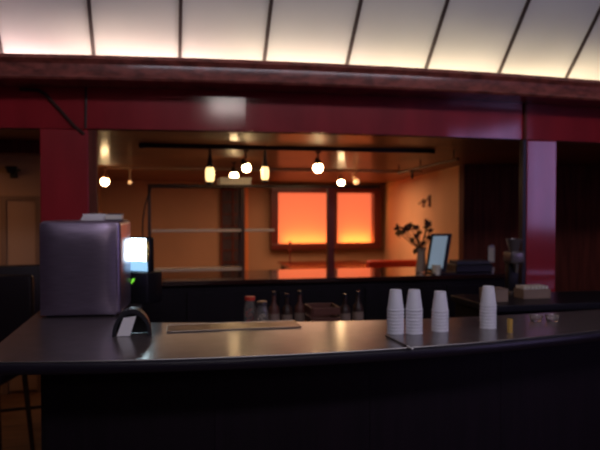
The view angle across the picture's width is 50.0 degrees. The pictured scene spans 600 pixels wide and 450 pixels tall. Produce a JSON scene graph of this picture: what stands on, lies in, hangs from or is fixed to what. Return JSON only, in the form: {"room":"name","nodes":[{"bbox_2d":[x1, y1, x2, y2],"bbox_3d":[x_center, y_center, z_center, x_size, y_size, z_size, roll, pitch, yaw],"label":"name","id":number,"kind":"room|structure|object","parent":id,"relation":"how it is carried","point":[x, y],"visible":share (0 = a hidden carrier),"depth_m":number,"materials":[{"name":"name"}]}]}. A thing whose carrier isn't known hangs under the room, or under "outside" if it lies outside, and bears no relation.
{"room":"bar","nodes":[
{"label":"bar","id":0,"kind":"room"},
{"bbox_2d":[0,155,39,392],"bbox_3d":[-3.705,0.433,5.419,3.000,2.080,0.120,0,1,-12],"label":"wall","id":1,"kind":"structure","parent":0,"point":[27,183],"depth_m":5.61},
{"bbox_2d":[5,166,19,177],"bbox_3d":[-2.486,-0.456,5.542,0.115,0.100,0.113,-1,2,-43],"label":"wall sconce","id":2,"kind":"object","parent":1,"relation":"attached to","point":[12,170],"visible":1,"depth_m":5.52,"materials":[{"name":"black plastic"}]},
{"bbox_2d":[0,196,40,393],"bbox_3d":[-2.424,0.608,5.598,0.337,1.722,0.069,0,1,-12],"label":"door","id":3,"kind":"structure","parent":1,"relation":"in","point":[19,215],"depth_m":5.60,"materials":[{"name":"brown paint"}]},
{"bbox_2d":[0,391,40,449],"bbox_3d":[0.667,1.554,4.115,11.200,0.100,14.900,0,1,-12],"label":"floor","id":4,"kind":"structure","parent":0,"point":[14,428],"depth_m":4.84,"materials":[{"name":"brown wood"}]},
{"bbox_2d":[0,275,34,449],"bbox_3d":[-1.903,0.915,3.874,0.445,1.191,0.473,0,1,2],"label":"chair","id":5,"kind":"object","parent":4,"relation":"on","point":[16,291],"visible":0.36,"depth_m":4.05,"materials":[{"name":"black plastic"}]},
{"bbox_2d":[0,264,40,411],"bbox_3d":[-1.980,0.898,4.625,0.446,1.191,0.473,0,1,-20],"label":"chair","id":6,"kind":"object","parent":4,"relation":"on","point":[34,270],"visible":0.04,"depth_m":4.79,"materials":[{"name":"black plastic"}]},
{"bbox_2d":[41,341,599,449],"bbox_3d":[0.841,1.014,3.166,3.911,1.024,0.631,0,1,-17],"label":"counter base","id":7,"kind":"object","parent":4,"relation":"on","point":[543,398],"visible":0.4,"depth_m":2.64,"materials":[{"name":"black"}]},
{"bbox_2d":[0,303,599,374],"bbox_3d":[0.735,0.474,3.309,4.091,0.048,1.575,0,1,-12],"label":"countertop","id":8,"kind":"structure","parent":7,"relation":"on","point":[58,344],"depth_m":2.57,"materials":[{"name":"laminate"}]},
{"bbox_2d":[39,220,130,316],"bbox_3d":[-1.120,0.214,3.357,0.414,0.476,0.420,0,1,-7],"label":"coffee machine","id":9,"kind":"object","parent":8,"relation":"on","point":[85,265],"visible":1,"depth_m":3.16,"materials":[{"name":"silver metal"}]},
{"bbox_2d":[81,214,105,219],"bbox_3d":[-1.064,-0.041,3.321,0.129,0.032,0.154,0,1,-12],"label":"paper stack","id":10,"kind":"object","parent":9,"relation":"on","point":[85,216],"visible":0.84,"depth_m":3.25,"materials":[{"name":"white"}]},
{"bbox_2d":[105,214,123,219],"bbox_3d":[-0.989,-0.043,3.409,0.100,0.034,0.160,0,1,-12],"label":"notebook","id":11,"kind":"object","parent":9,"relation":"on","point":[107,216],"visible":0.76,"depth_m":3.34,"materials":[{"name":"grey paper"}]},
{"bbox_2d":[112,306,151,336],"bbox_3d":[-0.713,0.408,2.733,0.160,0.114,0.080,0,1,-12],"label":"card holder","id":12,"kind":"object","parent":8,"relation":"on","point":[132,319],"visible":1,"depth_m":2.70,"materials":[{"name":"black metal"}]},
{"bbox_2d":[130,237,161,303],"bbox_3d":[-0.897,0.256,3.684,0.157,0.376,0.154,1,1,22],"label":"screen","id":13,"kind":"object","parent":8,"relation":"on","point":[146,282],"visible":0.8,"depth_m":3.63,"materials":[{"name":"black plastic"}]},
{"bbox_2d":[167,320,301,331],"bbox_3d":[-0.302,0.459,2.922,0.596,0.004,0.176,0,1,-12],"label":"drip tray","id":14,"kind":"object","parent":8,"relation":"on","point":[279,323],"visible":1,"depth_m":2.90,"materials":[{"name":"silver metal"}]},
{"bbox_2d":[387,330,403,334],"bbox_3d":[0.411,0.421,2.768,0.076,0.088,0.076,1,1,26],"label":"foam cup","id":15,"kind":"object","parent":8,"relation":"on","point":[388,331],"visible":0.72,"depth_m":2.74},
{"bbox_2d":[387,327,403,330],"bbox_3d":[0.411,0.407,2.767,0.076,0.088,0.076,-1,2,-37],"label":"foam cup","id":16,"kind":"object","parent":15,"relation":"on","point":[388,328],"visible":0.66,"depth_m":2.74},
{"bbox_2d":[387,324,403,327],"bbox_3d":[0.411,0.393,2.767,0.076,0.088,0.076,1,2,42],"label":"foam cup","id":17,"kind":"object","parent":16,"relation":"on","point":[388,325],"visible":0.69,"depth_m":2.74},
{"bbox_2d":[387,320,403,324],"bbox_3d":[0.411,0.378,2.767,0.076,0.088,0.076,0,1,-6],"label":"foam cup","id":18,"kind":"object","parent":17,"relation":"on","point":[388,322],"visible":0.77,"depth_m":2.73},
{"bbox_2d":[387,317,403,320],"bbox_3d":[0.411,0.364,2.766,0.076,0.088,0.076,0,1,19],"label":"foam cup","id":19,"kind":"object","parent":18,"relation":"on","point":[388,318],"visible":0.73,"depth_m":2.74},
{"bbox_2d":[387,314,403,317],"bbox_3d":[0.411,0.350,2.766,0.076,0.088,0.076,-1,2,-43],"label":"foam cup","id":20,"kind":"object","parent":19,"relation":"on","point":[388,315],"visible":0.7,"depth_m":2.74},
{"bbox_2d":[387,310,403,314],"bbox_3d":[0.411,0.336,2.766,0.076,0.088,0.076,-1,1,-26],"label":"foam cup","id":21,"kind":"object","parent":20,"relation":"on","point":[388,312],"visible":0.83,"depth_m":2.73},
{"bbox_2d":[387,289,403,310],"bbox_3d":[0.411,0.322,2.765,0.076,0.088,0.076,0,1,1],"label":"foam cup","id":22,"kind":"object","parent":21,"relation":"on","point":[395,301],"visible":1,"depth_m":2.74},
{"bbox_2d":[385,335,412,349],"bbox_3d":[0.393,0.466,2.561,0.007,0.007,0.257,0,1,-15],"label":"straw","id":23,"kind":"object","parent":8,"relation":"on","point":[385,335],"visible":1,"depth_m":2.55,"materials":[{"name":"black plastic"}]},
{"bbox_2d":[405,330,422,334],"bbox_3d":[0.491,0.421,2.768,0.076,0.088,0.076,1,1,22],"label":"foam cup","id":24,"kind":"object","parent":8,"relation":"on","point":[406,331],"visible":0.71,"depth_m":2.74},
{"bbox_2d":[405,327,422,330],"bbox_3d":[0.491,0.407,2.768,0.076,0.088,0.076,1,2,32],"label":"foam cup","id":25,"kind":"object","parent":24,"relation":"on","point":[406,328],"visible":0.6,"depth_m":2.74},
{"bbox_2d":[405,324,422,327],"bbox_3d":[0.491,0.393,2.767,0.076,0.088,0.076,-1,2,-28],"label":"foam cup","id":26,"kind":"object","parent":25,"relation":"on","point":[406,325],"visible":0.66,"depth_m":2.74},
{"bbox_2d":[405,320,422,324],"bbox_3d":[0.491,0.378,2.767,0.076,0.088,0.076,-1,1,-22],"label":"foam cup","id":27,"kind":"object","parent":26,"relation":"on","point":[406,322],"visible":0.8,"depth_m":2.73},
{"bbox_2d":[405,317,422,320],"bbox_3d":[0.491,0.364,2.767,0.076,0.088,0.076,1,2,38],"label":"foam cup","id":28,"kind":"object","parent":27,"relation":"on","point":[406,318],"visible":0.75,"depth_m":2.74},
{"bbox_2d":[405,314,422,317],"bbox_3d":[0.491,0.350,2.766,0.076,0.088,0.076,-1,1,-23],"label":"foam cup","id":29,"kind":"object","parent":28,"relation":"on","point":[406,315],"visible":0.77,"depth_m":2.74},
{"bbox_2d":[405,310,422,314],"bbox_3d":[0.491,0.336,2.766,0.076,0.088,0.076,-1,2,-32],"label":"foam cup","id":30,"kind":"object","parent":29,"relation":"on","point":[406,312],"visible":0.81,"depth_m":2.73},
{"bbox_2d":[405,289,422,310],"bbox_3d":[0.491,0.322,2.766,0.076,0.088,0.076,1,2,40],"label":"foam cup","id":31,"kind":"object","parent":30,"relation":"on","point":[414,303],"visible":1,"depth_m":2.74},
{"bbox_2d":[431,328,448,331],"bbox_3d":[0.615,0.420,2.824,0.076,0.088,0.076,-1,2,-34],"label":"foam cup","id":32,"kind":"object","parent":8,"relation":"on","point":[432,329],"visible":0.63,"depth_m":2.79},
{"bbox_2d":[431,325,448,328],"bbox_3d":[0.615,0.405,2.824,0.076,0.088,0.076,0,1,7],"label":"foam cup","id":33,"kind":"object","parent":32,"relation":"on","point":[432,326],"visible":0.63,"depth_m":2.79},
{"bbox_2d":[431,321,448,325],"bbox_3d":[0.615,0.391,2.824,0.076,0.088,0.076,1,1,21],"label":"foam cup","id":34,"kind":"object","parent":33,"relation":"on","point":[432,323],"visible":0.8,"depth_m":2.79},
{"bbox_2d":[431,318,448,321],"bbox_3d":[0.615,0.377,2.823,0.076,0.088,0.076,-1,2,-33],"label":"foam cup","id":35,"kind":"object","parent":34,"relation":"on","point":[432,319],"visible":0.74,"depth_m":2.79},
{"bbox_2d":[431,315,448,318],"bbox_3d":[0.615,0.363,2.823,0.076,0.088,0.076,-1,1,-25],"label":"foam cup","id":36,"kind":"object","parent":35,"relation":"on","point":[432,316],"visible":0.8,"depth_m":2.79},
{"bbox_2d":[431,312,448,315],"bbox_3d":[0.615,0.349,2.823,0.076,0.088,0.076,0,1,18],"label":"foam cup","id":37,"kind":"object","parent":36,"relation":"on","point":[432,313],"visible":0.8,"depth_m":2.79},
{"bbox_2d":[431,291,448,312],"bbox_3d":[0.615,0.334,2.822,0.076,0.088,0.076,-1,2,-29],"label":"foam cup","id":38,"kind":"object","parent":37,"relation":"on","point":[440,304],"visible":1,"depth_m":2.80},
{"bbox_2d":[479,325,496,328],"bbox_3d":[0.847,0.418,2.895,0.076,0.088,0.076,-1,2,-43],"label":"foam cup","id":39,"kind":"object","parent":8,"relation":"on","point":[480,326],"visible":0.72,"depth_m":2.87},
{"bbox_2d":[479,322,496,325],"bbox_3d":[0.847,0.404,2.895,0.076,0.088,0.076,-1,1,-21],"label":"foam cup","id":40,"kind":"object","parent":39,"relation":"on","point":[480,323],"visible":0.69,"depth_m":2.87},
{"bbox_2d":[479,318,496,322],"bbox_3d":[0.847,0.390,2.895,0.076,0.088,0.076,1,2,37],"label":"foam cup","id":41,"kind":"object","parent":40,"relation":"on","point":[480,320],"visible":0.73,"depth_m":2.86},
{"bbox_2d":[479,315,496,319],"bbox_3d":[0.847,0.375,2.894,0.076,0.088,0.076,0,1,-2],"label":"foam cup","id":42,"kind":"object","parent":41,"relation":"on","point":[481,317],"visible":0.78,"depth_m":2.86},
{"bbox_2d":[479,312,496,315],"bbox_3d":[0.847,0.361,2.894,0.076,0.088,0.076,0,1,0],"label":"foam cup","id":43,"kind":"object","parent":42,"relation":"on","point":[481,313],"visible":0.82,"depth_m":2.87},
{"bbox_2d":[479,309,496,312],"bbox_3d":[0.847,0.347,2.893,0.076,0.088,0.076,1,2,28],"label":"foam cup","id":44,"kind":"object","parent":43,"relation":"on","point":[480,310],"visible":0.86,"depth_m":2.86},
{"bbox_2d":[480,306,496,309],"bbox_3d":[0.847,0.333,2.893,0.076,0.088,0.076,-1,2,-29],"label":"foam cup","id":45,"kind":"object","parent":44,"relation":"on","point":[481,307],"visible":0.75,"depth_m":2.86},
{"bbox_2d":[480,285,496,306],"bbox_3d":[0.847,0.319,2.893,0.076,0.088,0.076,-1,2,-30],"label":"foam cup","id":46,"kind":"object","parent":45,"relation":"on","point":[488,299],"visible":1,"depth_m":2.87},
{"bbox_2d":[507,318,512,332],"bbox_3d":[0.907,0.435,2.780,0.026,0.060,0.026,0,1,-12],"label":"glass","id":47,"kind":"object","parent":8,"relation":"on","point":[509,320],"visible":1,"depth_m":2.77,"materials":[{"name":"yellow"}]},
{"bbox_2d":[529,314,543,321],"bbox_3d":[1.127,0.443,3.070,0.068,0.030,0.068,0,1,-12],"label":"glass ashtray","id":48,"kind":"object","parent":8,"relation":"on","point":[533,317],"visible":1,"depth_m":3.05,"materials":[{"name":"white"}]},
{"bbox_2d":[545,314,559,321],"bbox_3d":[1.203,0.443,3.070,0.068,0.030,0.068,0,1,-12],"label":"glass ashtray","id":49,"kind":"object","parent":8,"relation":"on","point":[549,317],"visible":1,"depth_m":3.05,"materials":[{"name":"white"}]},
{"bbox_2d":[277,260,365,269],"bbox_3d":[0.446,0.989,9.884,1.350,0.760,1.500,0,1,-12],"label":"table","id":50,"kind":"object","parent":4,"relation":"on","point":[345,263],"visible":0.38,"depth_m":9.91,"materials":[{"name":"brown paint"}]},
{"bbox_2d":[287,241,292,264],"bbox_3d":[-0.152,0.429,9.795,0.100,0.365,0.100,0,1,-12],"label":"candle holder","id":51,"kind":"object","parent":50,"relation":"on","point":[289,250],"visible":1,"depth_m":9.78,"materials":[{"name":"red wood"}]},
{"bbox_2d":[142,267,504,322],"bbox_3d":[0.076,0.929,5.391,3.580,1.050,0.770,0,1,-12],"label":"counter","id":52,"kind":"object","parent":4,"relation":"on","point":[189,296],"depth_m":5.05,"materials":[{"name":"black"}]},
{"bbox_2d":[148,184,379,274],"bbox_3d":[-0.283,0.037,5.376,1.918,0.735,0.290,0,1,-12],"label":"shelf rack","id":53,"kind":"object","parent":52,"relation":"on","point":[329,188],"visible":0.8,"depth_m":5.29,"materials":[{"name":"brown wood"}]},
{"bbox_2d":[142,188,151,236],"bbox_3d":[-1.196,0.051,5.024,0.078,0.684,0.012,0,1,-12],"label":"hanging cable","id":54,"kind":"object","parent":53,"relation":"hanging from","point":[150,188],"visible":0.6,"depth_m":5.01,"materials":[{"name":"black plastic"}]},
{"bbox_2d":[217,177,251,184],"bbox_3d":[-0.547,-0.358,5.323,0.257,0.058,0.281,0,1,-12],"label":"box","id":55,"kind":"object","parent":53,"relation":"on","point":[222,180],"visible":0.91,"depth_m":5.19,"materials":[{"name":"beige"}]},
{"bbox_2d":[162,267,504,285],"bbox_3d":[0.076,0.422,5.379,3.580,0.035,0.770,0,1,-12],"label":"countertop","id":56,"kind":"structure","parent":52,"relation":"on","point":[189,278],"depth_m":5.20,"materials":[{"name":"black"}]},
{"bbox_2d":[393,219,433,271],"bbox_3d":[0.974,0.174,5.466,0.363,0.456,0.281,0,1,2],"label":"flower vase","id":57,"kind":"object","parent":52,"relation":"on","point":[421,264],"visible":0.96,"depth_m":5.46,"materials":[{"name":"clear glass"}]},
{"bbox_2d":[432,265,440,274],"bbox_3d":[1.122,0.366,5.289,0.076,0.080,0.076,0,1,-12],"label":"tin","id":58,"kind":"object","parent":52,"relation":"on","point":[436,269],"visible":0.96,"depth_m":5.26,"materials":[{"name":"beige"}]},
{"bbox_2d":[425,234,456,274],"bbox_3d":[1.164,0.239,5.356,0.236,0.331,0.180,0,1,-12],"label":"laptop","id":59,"kind":"object","parent":52,"relation":"on","point":[439,245],"visible":0.91,"depth_m":5.34,"materials":[{"name":"black plastic"}]},
{"bbox_2d":[446,259,492,272],"bbox_3d":[1.459,0.352,5.575,0.340,0.095,0.240,0,1,-12],"label":"cash register","id":60,"kind":"object","parent":52,"relation":"on","point":[475,265],"visible":0.81,"depth_m":5.47,"materials":[{"name":"black plastic"}]},
{"bbox_2d":[366,259,416,267],"bbox_3d":[1.193,0.928,8.850,0.716,0.930,0.590,0,1,-12],"label":"banquette","id":61,"kind":"object","parent":4,"relation":"on","point":[370,263],"visible":0.18,"depth_m":8.55,"materials":[{"name":"red leather"}]},
{"bbox_2d":[451,291,599,316],"bbox_3d":[1.755,0.973,4.154,1.450,1.020,0.510,0,1,-12],"label":"countertop","id":62,"kind":"structure","parent":4,"relation":"on","point":[468,305],"depth_m":3.94,"materials":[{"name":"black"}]},
{"bbox_2d":[479,287,507,301],"bbox_3d":[1.194,0.428,3.966,0.140,0.079,0.104,0,1,-12],"label":"cardboard box","id":63,"kind":"object","parent":62,"relation":"on","point":[501,294],"visible":0.64,"depth_m":3.92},
{"bbox_2d":[503,239,524,295],"bbox_3d":[1.408,0.276,4.233,0.110,0.370,0.120,0,1,-12],"label":"coffee grinder","id":64,"kind":"object","parent":62,"relation":"on","point":[512,258],"visible":0.84,"depth_m":4.20,"materials":[{"name":"grey"}]},
{"bbox_2d":[514,284,550,298],"bbox_3d":[1.483,0.425,4.109,0.190,0.078,0.120,0,1,-12],"label":"box","id":65,"kind":"object","parent":62,"relation":"on","point":[534,291],"visible":1,"depth_m":4.06,"materials":[{"name":"cardboard"}]},
{"bbox_3d":[0.109,1.053,3.719,1.750,0.880,0.540,0,1,-12],"label":"station","id":66,"kind":"object","parent":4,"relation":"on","visible":0},
{"bbox_2d":[244,296,255,321],"bbox_3d":[-0.275,0.505,3.533,0.068,0.225,0.067,0,1,-12],"label":"glass jar","id":67,"kind":"object","parent":66,"relation":"on","point":[249,307],"visible":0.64,"depth_m":3.50,"materials":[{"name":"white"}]},
{"bbox_2d":[256,301,267,320],"bbox_3d":[-0.206,0.516,3.486,0.068,0.205,0.067,0,1,-12],"label":"glass jar","id":68,"kind":"object","parent":66,"relation":"on","point":[261,311],"visible":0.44,"depth_m":3.46,"materials":[{"name":"white"}]},
{"bbox_2d":[268,291,279,320],"bbox_3d":[-0.148,0.496,3.662,0.066,0.236,0.066,0,1,-12],"label":"liquor bottle","id":69,"kind":"object","parent":66,"relation":"on","point":[273,312],"visible":0.69,"depth_m":3.64,"materials":[{"name":"brown glass"}]},
{"bbox_2d":[281,294,292,319],"bbox_3d":[-0.074,0.504,3.677,0.066,0.220,0.066,0,1,-12],"label":"liquor bottle","id":70,"kind":"object","parent":66,"relation":"on","point":[286,313],"visible":0.7,"depth_m":3.66,"materials":[{"name":"brown glass"}]},
{"bbox_2d":[294,291,305,321],"bbox_3d":[0.000,0.496,3.693,0.066,0.236,0.066,0,1,-12],"label":"liquor bottle","id":71,"kind":"object","parent":66,"relation":"on","point":[299,311],"visible":0.77,"depth_m":3.67,"materials":[{"name":"brown glass"}]},
{"bbox_2d":[304,303,339,321],"bbox_3d":[0.124,0.535,3.639,0.170,0.160,0.190,0,1,-12],"label":"crate","id":72,"kind":"object","parent":66,"relation":"on","point":[321,311],"visible":0.52,"depth_m":3.57,"materials":[{"name":"brown wood"}]},
{"bbox_2d":[339,294,350,320],"bbox_3d":[0.262,0.507,3.749,0.066,0.210,0.066,0,1,-12],"label":"liquor bottle","id":73,"kind":"object","parent":66,"relation":"on","point":[345,315],"visible":0.77,"depth_m":3.73,"materials":[{"name":"brown glass"}]},
{"bbox_2d":[352,291,363,320],"bbox_3d":[0.340,0.499,3.765,0.066,0.226,0.066,0,1,-12],"label":"liquor bottle","id":74,"kind":"object","parent":66,"relation":"on","point":[357,310],"visible":0.74,"depth_m":3.74,"materials":[{"name":"brown glass"}]},
{"bbox_2d":[40,128,88,222],"bbox_3d":[-1.406,0.469,3.875,0.275,2.080,0.098,0,1,-12],"label":"pillar","id":75,"kind":"structure","parent":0,"point":[64,153],"depth_m":3.81,"materials":[{"name":"red paint"}]},
{"bbox_2d":[98,180,100,213],"bbox_3d":[-2.817,0.369,8.163,0.120,2.080,4.880,0,1,-12],"label":"wall","id":76,"kind":"structure","parent":0,"point":[99,181],"depth_m":10.32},
{"bbox_2d":[101,181,383,269],"bbox_3d":[-0.786,0.299,11.165,5.300,2.080,0.150,0,1,-12],"label":"wall","id":77,"kind":"structure","parent":0,"point":[171,208],"depth_m":10.88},
{"bbox_2d":[220,188,244,265],"bbox_3d":[-1.153,0.203,10.976,0.405,1.680,0.057,0,1,-12],"label":"window","id":78,"kind":"structure","parent":77,"relation":"in","point":[228,197],"depth_m":10.96,"materials":[{"name":"brown wood"}]},
{"bbox_2d":[244,188,248,269],"bbox_3d":[-0.918,0.193,11.011,0.060,1.700,0.088,0,1,-12],"label":"trim","id":79,"kind":"structure","parent":77,"relation":"attached to","point":[246,241],"depth_m":10.97,"materials":[{"name":"orange"}]},
{"bbox_2d":[269,188,380,249],"bbox_3d":[0.448,-0.120,11.236,1.953,1.075,0.195,0,1,-12],"label":"window","id":80,"kind":"structure","parent":77,"relation":"in","point":[297,215],"depth_m":11.26,"materials":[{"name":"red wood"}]},
{"bbox_2d":[0,0,599,79],"bbox_3d":[0.768,-1.634,3.564,11.000,1.500,1.625,0,1,-12],"label":"ceiling light panel","id":81,"kind":"object","parent":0,"point":[475,35],"depth_m":3.80,"materials":[{"name":"paint"}]},
{"bbox_2d":[0,86,599,142],"bbox_3d":[0.624,-0.752,4.262,11.000,0.335,0.230,0,1,-12],"label":"wall header","id":82,"kind":"structure","parent":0,"point":[107,108],"depth_m":4.00,"materials":[{"name":"red paint"}]},
{"bbox_2d":[19,87,84,134],"bbox_3d":[-1.463,-0.672,3.802,0.372,0.278,0.020,0,1,-5],"label":"conduit","id":83,"kind":"object","parent":82,"relation":"attached to","point":[45,94],"visible":1,"depth_m":3.79,"materials":[{"name":"black metal"}]},
{"bbox_2d":[84,87,86,127],"bbox_3d":[-1.272,-0.701,3.818,0.019,0.249,0.014,0,1,-12],"label":"conduit","id":84,"kind":"object","parent":82,"relation":"attached to","point":[85,117],"visible":0.94,"depth_m":3.81,"materials":[{"name":"red metal"}]},
{"bbox_2d":[87,0,94,54],"bbox_3d":[-1.077,-1.594,3.145,0.020,1.457,1.388,0,1,-12],"label":"trim","id":85,"kind":"structure","parent":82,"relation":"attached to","point":[88,1],"depth_m":3.61,"materials":[{"name":"grey metal"}]},
{"bbox_2d":[89,130,97,213],"bbox_3d":[-1.250,0.469,3.913,0.045,2.080,0.068,0,1,-12],"label":"trim","id":86,"kind":"structure","parent":82,"relation":"attached to","point":[93,134],"depth_m":3.86,"materials":[{"name":"brown wood"}]},
{"bbox_2d":[178,0,182,57],"bbox_3d":[-0.587,-1.595,3.204,0.020,1.457,1.388,0,1,-12],"label":"trim","id":87,"kind":"structure","parent":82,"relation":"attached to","point":[180,1],"depth_m":3.67,"materials":[{"name":"grey metal"}]},
{"bbox_2d":[263,0,272,60],"bbox_3d":[-0.092,-1.597,3.282,0.020,1.457,1.388,0,1,-12],"label":"trim","id":88,"kind":"structure","parent":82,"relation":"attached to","point":[270,1],"depth_m":3.73,"materials":[{"name":"grey metal"}]},
{"bbox_2d":[0,53,599,107],"bbox_3d":[0.655,-0.895,4.112,11.000,0.137,0.450,0,1,-12],"label":"trim","id":89,"kind":"structure","parent":82,"relation":"attached to","point":[40,70],"depth_m":3.80,"materials":[{"name":"brown wood"}]},
{"bbox_2d":[345,0,362,63],"bbox_3d":[0.414,-1.599,3.380,0.020,1.457,1.388,0,1,-12],"label":"trim","id":90,"kind":"structure","parent":82,"relation":"attached to","point":[360,1],"depth_m":3.81,"materials":[{"name":"grey metal"}]},
{"bbox_2d":[424,0,449,67],"bbox_3d":[0.925,-1.602,3.500,0.020,1.457,1.388,0,1,-12],"label":"trim","id":91,"kind":"structure","parent":82,"relation":"attached to","point":[446,4],"depth_m":3.92,"materials":[{"name":"grey metal"}]},
{"bbox_2d":[497,0,530,72],"bbox_3d":[1.432,-1.605,3.638,0.020,1.457,1.388,0,1,-12],"label":"trim","id":92,"kind":"structure","parent":82,"relation":"attached to","point":[525,8],"depth_m":4.04,"materials":[{"name":"grey metal"}]},
{"bbox_2d":[519,140,526,284],"bbox_3d":[1.536,0.456,4.454,0.026,2.080,0.050,0,1,-12],"label":"trim","id":93,"kind":"structure","parent":82,"relation":"attached to","point":[522,143],"depth_m":4.42,"materials":[{"name":"black plastic"}]},
{"bbox_2d":[522,103,526,139],"bbox_3d":[1.534,-0.711,4.416,0.020,0.245,0.060,0,1,-12],"label":"trim","id":94,"kind":"structure","parent":82,"relation":"attached to","point":[524,104],"depth_m":4.39,"materials":[{"name":"brown wood"}]},
{"bbox_2d":[565,7,599,77],"bbox_3d":[1.940,-1.609,3.798,0.020,1.457,1.388,0,1,-12],"label":"trim","id":95,"kind":"structure","parent":82,"relation":"attached to","point":[598,11],"depth_m":4.20,"materials":[{"name":"grey metal"}]},
{"bbox_2d":[0,129,599,182],"bbox_3d":[-0.100,-0.700,7.673,11.000,0.080,7.120,0,1,-12],"label":"ceiling","id":96,"kind":"structure","parent":0,"point":[113,153],"depth_m":5.57,"materials":[{"name":"paint"}]},
{"bbox_2d":[0,140,39,155],"bbox_3d":[-3.332,-0.534,4.239,3.250,0.090,0.200,0,1,-12],"label":"trim","id":97,"kind":"structure","parent":96,"relation":"attached to","point":[7,147],"depth_m":4.44,"materials":[{"name":"brown wood"}]},
{"bbox_2d":[107,166,422,172],"bbox_3d":[-0.316,-0.642,7.485,3.700,0.025,0.040,0,1,-12],"label":"track","id":98,"kind":"object","parent":96,"relation":"attached to","point":[108,167],"visible":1,"depth_m":7.43,"materials":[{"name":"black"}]},
{"bbox_2d":[101,169,108,185],"bbox_3d":[-2.152,-0.526,7.098,0.091,0.186,0.093,0,1,-12],"label":"lamp","id":99,"kind":"object","parent":98,"relation":"attached to","point":[104,180],"visible":1,"depth_m":7.08,"materials":[{"name":"beige"}]},
{"bbox_2d":[101,173,108,179],"bbox_3d":[-2.152,-0.529,7.101,0.090,0.081,0.087,0,1,-12],"label":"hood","id":100,"kind":"object","parent":99,"relation":"attached to","point":[105,177],"depth_m":7.08,"materials":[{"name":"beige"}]},
{"bbox_2d":[230,162,237,176],"bbox_3d":[-0.616,-0.503,5.994,0.080,0.167,0.082,0,1,-12],"label":"lamp","id":101,"kind":"object","parent":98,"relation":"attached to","point":[233,173],"visible":0.84,"depth_m":5.97,"materials":[{"name":"grey"}]},
{"bbox_2d":[230,167,237,173],"bbox_3d":[-0.617,-0.504,5.996,0.079,0.072,0.077,0,1,-12],"label":"hood","id":102,"kind":"object","parent":101,"relation":"attached to","point":[233,171],"depth_m":5.97,"materials":[{"name":"grey"}]},
{"bbox_2d":[337,172,344,184],"bbox_3d":[0.487,-0.548,7.659,0.085,0.168,0.086,0,1,-12],"label":"lamp","id":103,"kind":"object","parent":98,"relation":"attached to","point":[340,181],"visible":0.91,"depth_m":7.63,"materials":[{"name":"beige"}]},
{"bbox_2d":[353,172,358,183],"bbox_3d":[0.670,-0.559,7.697,0.076,0.148,0.074,0,1,-12],"label":"lamp","id":104,"kind":"object","parent":98,"relation":"attached to","point":[355,179],"visible":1,"depth_m":7.68,"materials":[{"name":"beige"}]},
{"bbox_2d":[139,143,434,153],"bbox_3d":[-0.049,-0.575,4.862,2.271,0.035,0.048,0,1,-12],"label":"track","id":105,"kind":"object","parent":96,"relation":"attached to","point":[141,145],"visible":1,"depth_m":4.83,"materials":[{"name":"black"}]},
{"bbox_2d":[205,149,214,184],"bbox_3d":[-0.663,-0.426,4.735,0.068,0.262,0.068,0,1,-12],"label":"pendant lamp","id":106,"kind":"object","parent":105,"relation":"hanging from","point":[209,173],"visible":1,"depth_m":4.71,"materials":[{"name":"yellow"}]},
{"bbox_2d":[241,150,250,171],"bbox_3d":[-0.404,-0.475,4.790,0.074,0.165,0.071,0,1,-12],"label":"lamp","id":107,"kind":"object","parent":105,"relation":"attached to","point":[245,166],"visible":1,"depth_m":4.77,"materials":[{"name":"grey"}]},
{"bbox_2d":[241,159,248,167],"bbox_3d":[-0.409,-0.460,4.791,0.065,0.068,0.067,0,1,-12],"label":"hood","id":108,"kind":"object","parent":107,"relation":"attached to","point":[244,164],"depth_m":4.77,"materials":[{"name":"grey"}]},
{"bbox_2d":[261,150,268,182],"bbox_3d":[-0.263,-0.437,4.820,0.060,0.244,0.060,0,1,-12],"label":"pendant lamp","id":109,"kind":"object","parent":105,"relation":"hanging from","point":[264,170],"visible":1,"depth_m":4.80,"materials":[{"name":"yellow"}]},
{"bbox_2d":[313,151,322,172],"bbox_3d":[0.137,-0.479,4.904,0.077,0.164,0.080,0,1,-12],"label":"lamp","id":110,"kind":"object","parent":105,"relation":"attached to","point":[317,166],"visible":1,"depth_m":4.88,"materials":[{"name":"grey"}]},
{"bbox_2d":[313,158,322,165],"bbox_3d":[0.136,-0.480,4.907,0.077,0.069,0.075,0,1,-12],"label":"hood","id":111,"kind":"object","parent":110,"relation":"attached to","point":[317,162],"depth_m":4.88,"materials":[{"name":"grey"}]},
{"bbox_2d":[397,150,458,178],"bbox_3d":[1.151,-0.536,6.005,0.024,0.170,1.921,0,1,-5],"label":"rail","id":112,"kind":"object","parent":96,"relation":"hanging from","point":[454,158],"visible":1,"depth_m":5.83,"materials":[{"name":"brown metal"}]},
{"bbox_2d":[384,166,458,261],"bbox_3d":[1.664,0.344,9.258,0.099,2.080,4.679,0,1,-3],"label":"wall","id":113,"kind":"structure","parent":0,"point":[402,197],"depth_m":8.74,"materials":[{"name":"paint"}]},
{"bbox_2d":[424,195,430,206],"bbox_3d":[1.619,-0.307,8.214,0.076,0.150,0.100,0,1,-3],"label":"wall hook","id":114,"kind":"object","parent":113,"relation":"attached to","point":[429,196],"visible":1,"depth_m":8.18,"materials":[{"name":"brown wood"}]},
{"bbox_2d":[459,164,599,291],"bbox_3d":[3.623,0.390,7.258,3.900,2.080,0.110,0,1,-12],"label":"curtain","id":115,"kind":"object","parent":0,"point":[488,194],"visible":0.4,"depth_m":7.01,"materials":[{"name":"fabric"}]},
{"bbox_2d":[488,245,493,261],"bbox_3d":[2.037,0.304,6.844,0.070,0.180,0.012,0,1,-12],"label":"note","id":116,"kind":"object","parent":115,"relation":"attached to","point":[491,247],"visible":0.93,"depth_m":6.84,"materials":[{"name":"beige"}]},
{"bbox_2d":[526,140,556,291],"bbox_3d":[1.662,0.455,4.491,0.230,2.080,0.070,0,1,-12],"label":"pillar","id":117,"kind":"structure","parent":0,"point":[541,154],"depth_m":4.44,"materials":[{"name":"red paint"}]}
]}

